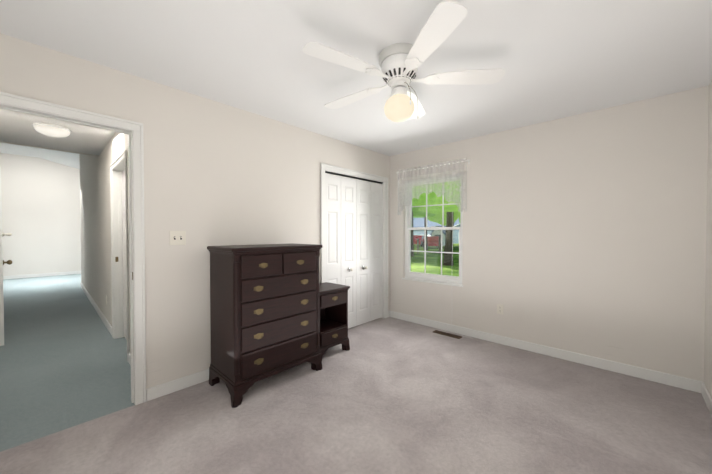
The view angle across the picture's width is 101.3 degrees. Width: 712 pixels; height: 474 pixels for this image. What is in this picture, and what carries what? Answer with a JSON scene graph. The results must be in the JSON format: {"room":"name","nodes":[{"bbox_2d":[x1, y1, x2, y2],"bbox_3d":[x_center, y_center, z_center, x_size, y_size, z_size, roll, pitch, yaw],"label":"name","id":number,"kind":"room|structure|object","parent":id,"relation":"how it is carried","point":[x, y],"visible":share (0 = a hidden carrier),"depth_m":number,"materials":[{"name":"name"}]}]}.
{"room":"bedroom","nodes":[
{"label":"bedroom","id":0,"kind":"room"},
{"bbox_2d":[140,77,167,388],"bbox_3d":[-4.058,-0.512,4.666,6.730,3.450,0.120,1,1,43],"label":"wall","id":1,"kind":"structure","parent":0,"point":[151,92],"depth_m":2.25,"materials":[{"name":"paint"}]},
{"bbox_2d":[3,271,80,278],"bbox_3d":[-8.668,1.101,8.997,0.014,0.095,5.000,1,1,43],"label":"baseboard","id":2,"kind":"structure","parent":1,"relation":"attached to","point":[71,272],"depth_m":8.49,"materials":[{"name":"white wood"}]},
{"bbox_2d":[80,283,111,334],"bbox_3d":[-4.762,1.157,5.265,4.945,0.095,0.018,1,1,43],"label":"baseboard","id":3,"kind":"structure","parent":1,"relation":"attached to","point":[105,321],"depth_m":4.53,"materials":[{"name":"white wood"}]},
{"bbox_2d":[110,150,129,361],"bbox_3d":[-2.571,0.186,3.262,0.969,2.097,0.142,1,1,43],"label":"door frame","id":4,"kind":"structure","parent":1,"relation":"attached to","point":[118,165],"depth_m":3.52,"materials":[{"name":"white wood"}]},
{"bbox_2d":[122,170,126,339],"bbox_3d":[-2.538,0.216,3.297,0.829,2.010,0.034,1,1,43],"label":"hall door","id":5,"kind":"structure","parent":1,"relation":"in","point":[124,255],"depth_m":3.50,"materials":[{"name":"white wood"}]},
{"bbox_2d":[128,352,130,365],"bbox_3d":[-1.964,1.196,2.624,0.806,0.095,0.014,1,1,43],"label":"baseboard","id":6,"kind":"structure","parent":1,"relation":"attached to","point":[129,355],"depth_m":2.84,"materials":[{"name":"white wood"}]},
{"bbox_2d":[0,33,387,381],"bbox_3d":[-0.884,-0.488,3.040,0.120,3.450,4.230,1,1,43],"label":"wall","id":7,"kind":"structure","parent":0,"point":[233,175],"depth_m":2.80,"materials":[{"name":"paint"}]},
{"bbox_2d":[0,92,145,404],"bbox_3d":[-1.966,0.206,1.903,0.158,2.097,0.944,1,1,43],"label":"door frame","id":8,"kind":"structure","parent":7,"relation":"attached to","point":[133,130],"depth_m":2.16,"materials":[{"name":"white wood"}]},
{"bbox_2d":[169,231,185,244],"bbox_3d":[-1.439,0.008,2.360,0.016,0.115,0.116,1,1,43],"label":"light switch","id":9,"kind":"object","parent":7,"relation":"attached to","point":[177,237],"visible":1,"depth_m":2.36,"materials":[{"name":"white plastic"}]},
{"bbox_2d":[146,369,208,400],"bbox_3d":[-1.004,1.193,2.840,0.014,0.095,1.712,1,1,43],"label":"baseboard","id":10,"kind":"structure","parent":7,"relation":"attached to","point":[160,390],"depth_m":2.36,"materials":[{"name":"white wood"}]},
{"bbox_2d":[325,173,382,328],"bbox_3d":[0.021,0.213,3.933,0.101,1.985,1.147,1,1,43],"label":"closet door","id":11,"kind":"structure","parent":7,"relation":"in","point":[354,234],"depth_m":3.95,"materials":[{"name":"white wood"}]},
{"bbox_2d":[320,163,387,317],"bbox_3d":[-0.011,0.172,3.962,0.139,2.103,1.301,1,1,43],"label":"trim","id":12,"kind":"structure","parent":7,"relation":"attached to","point":[336,170],"depth_m":4.01,"materials":[{"name":"white wood"}]},
{"bbox_2d":[0,274,711,473],"bbox_3d":[-3.807,1.262,4.758,13.146,0.100,5.740,1,1,43],"label":"floor","id":13,"kind":"structure","parent":0,"point":[389,395],"depth_m":2.08,"materials":[{"name":"beige carpet"}]},
{"bbox_2d":[207,243,322,407],"bbox_3d":[-0.782,0.659,2.597,0.514,1.170,0.852,1,1,43],"label":"dresser","id":14,"kind":"object","parent":13,"relation":"on","point":[264,311],"visible":1,"depth_m":2.35,"materials":[{"name":"brown wood"}]},
{"bbox_2d":[319,282,349,359],"bbox_3d":[-0.356,0.886,3.161,0.409,0.700,0.451,1,1,43],"label":"nightstand","id":15,"kind":"object","parent":13,"relation":"on","point":[333,314],"visible":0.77,"depth_m":3.11,"materials":[{"name":"brown wood"}]},
{"bbox_2d":[433,330,461,338],"bbox_3d":[1.146,1.224,3.673,0.360,0.008,0.100,1,1,43],"label":"floor vent","id":16,"kind":"object","parent":13,"relation":"in","point":[447,334],"visible":1,"depth_m":3.66,"materials":[{"name":"black metal"}]},
{"bbox_2d":[0,0,711,168],"bbox_3d":[-3.800,-1.783,4.720,13.146,1.110,5.760,1,1,43],"label":"ceiling","id":17,"kind":"structure","parent":0,"point":[556,59],"depth_m":1.91,"materials":[{"name":"white paint"}]},
{"bbox_2d":[32,123,71,136],"bbox_3d":[-3.352,-1.160,3.227,0.304,0.092,0.304,1,1,43],"label":"ceiling light","id":18,"kind":"object","parent":17,"relation":"in","point":[51,130],"visible":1,"depth_m":3.15,"materials":[{"name":"white glass"}]},
{"bbox_2d":[302,0,504,121],"bbox_3d":[0.247,-0.975,1.939,1.237,0.422,1.273,1,1,43],"label":"fan","id":19,"kind":"object","parent":17,"relation":"hanging from","point":[400,64],"visible":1,"depth_m":1.81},
{"bbox_2d":[388,87,703,380],"bbox_3d":[1.691,0.012,3.424,3.090,2.440,0.150,1,1,43],"label":"wall","id":20,"kind":"structure","parent":0,"point":[588,233],"depth_m":2.84,"materials":[{"name":"paint"}]},
{"bbox_2d":[402,173,462,286],"bbox_3d":[1.056,-0.097,4.013,0.911,1.440,0.151,1,1,43],"label":"window","id":21,"kind":"structure","parent":20,"relation":"in","point":[446,279],"depth_m":4.03,"materials":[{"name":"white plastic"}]},
{"bbox_2d":[396,158,469,214],"bbox_3d":[0.983,-0.641,3.935,1.073,0.660,0.082,1,1,43],"label":"valance","id":22,"kind":"object","parent":20,"relation":"attached to","point":[438,180],"visible":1,"depth_m":3.81,"materials":[{"name":"fabric"}]},
{"bbox_2d":[497,304,503,314],"bbox_3d":[1.663,0.833,3.367,0.070,0.115,0.009,1,1,43],"label":"outlet","id":23,"kind":"object","parent":20,"relation":"attached to","point":[499,308],"visible":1,"depth_m":3.36,"materials":[{"name":"white plastic"}]},
{"bbox_2d":[388,311,698,392],"bbox_3d":[1.618,1.185,3.393,3.070,0.095,0.040,1,1,43],"label":"baseboard","id":24,"kind":"structure","parent":20,"relation":"attached to","point":[643,373],"depth_m":2.93,"materials":[{"name":"white wood"}]},
{"bbox_2d":[700,81,711,397],"bbox_3d":[1.463,0.050,0.834,0.120,2.440,4.230,1,1,43],"label":"wall","id":25,"kind":"structure","parent":0,"point":[706,305],"depth_m":2.28,"materials":[{"name":"paint"}]},
{"bbox_2d":[699,381,711,416],"bbox_3d":[1.363,1.223,0.843,0.014,0.095,4.100,1,1,43],"label":"baseboard","id":26,"kind":"structure","parent":25,"relation":"attached to","point":[703,390],"depth_m":2.19,"materials":[{"name":"white wood"}]},
{"label":"outside","id":27,"kind":"structure","parent":0,"visible":0},
{"bbox_2d":[411,244,458,276],"bbox_3d":[64.870,0.246,109.127,230.000,0.200,239.400,1,1,43],"label":"ground","id":28,"kind":"structure","parent":27,"point":[433,269],"depth_m":17.42,"materials":[{"name":"green plant"}]},
{"bbox_2d":[413,235,422,244],"bbox_3d":[8.323,0.476,39.841,2.003,1.402,4.429,0,1,22],"label":"car","id":29,"kind":"object","parent":28,"relation":"on","point":[415,237],"depth_m":38.68,"materials":[{"name":"red metal"}]},
{"bbox_2d":[417,239,440,253],"bbox_3d":[6.122,0.772,24.382,9.474,1.290,0.226,0,1,1],"label":"fence","id":30,"kind":"object","parent":28,"relation":"on","point":[418,245],"depth_m":24.34,"materials":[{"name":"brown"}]},
{"bbox_2d":[421,236,438,247],"bbox_3d":[8.965,0.587,34.838,1.903,1.332,4.208,0,1,7],"label":"car","id":31,"kind":"object","parent":28,"relation":"on","point":[431,240],"depth_m":33.80,"materials":[{"name":"red metal"}]},
{"bbox_2d":[411,180,460,265],"bbox_3d":[25.605,-5.877,57.275,128.632,23.456,98.174,1,1,43],"label":"trees","id":32,"kind":"object","parent":28,"relation":"on","point":[435,201],"depth_m":15.76,"materials":[{"name":"green plant"}]},
{"bbox_2d":[413,218,459,245],"bbox_3d":[14.038,-1.859,60.526,29.240,5.468,36.134,1,1,43],"label":"buildings","id":33,"kind":"structure","parent":28,"relation":"on","point":[432,232],"depth_m":67.25,"materials":[{"name":"white"}]},
{"bbox_3d":[-4.356,0.183,3.442,0.944,2.097,0.142,1,1,43],"label":"door frame","id":34,"kind":"structure","parent":0,"visible":0},
{"bbox_2d":[0,166,11,345],"bbox_3d":[-4.272,0.213,3.535,0.804,2.010,0.176,1,1,43],"label":"hall door","id":35,"kind":"structure","parent":34,"relation":"attached to","point":[2,262],"depth_m":3.27,"materials":[{"name":"white wood"}]}
]}

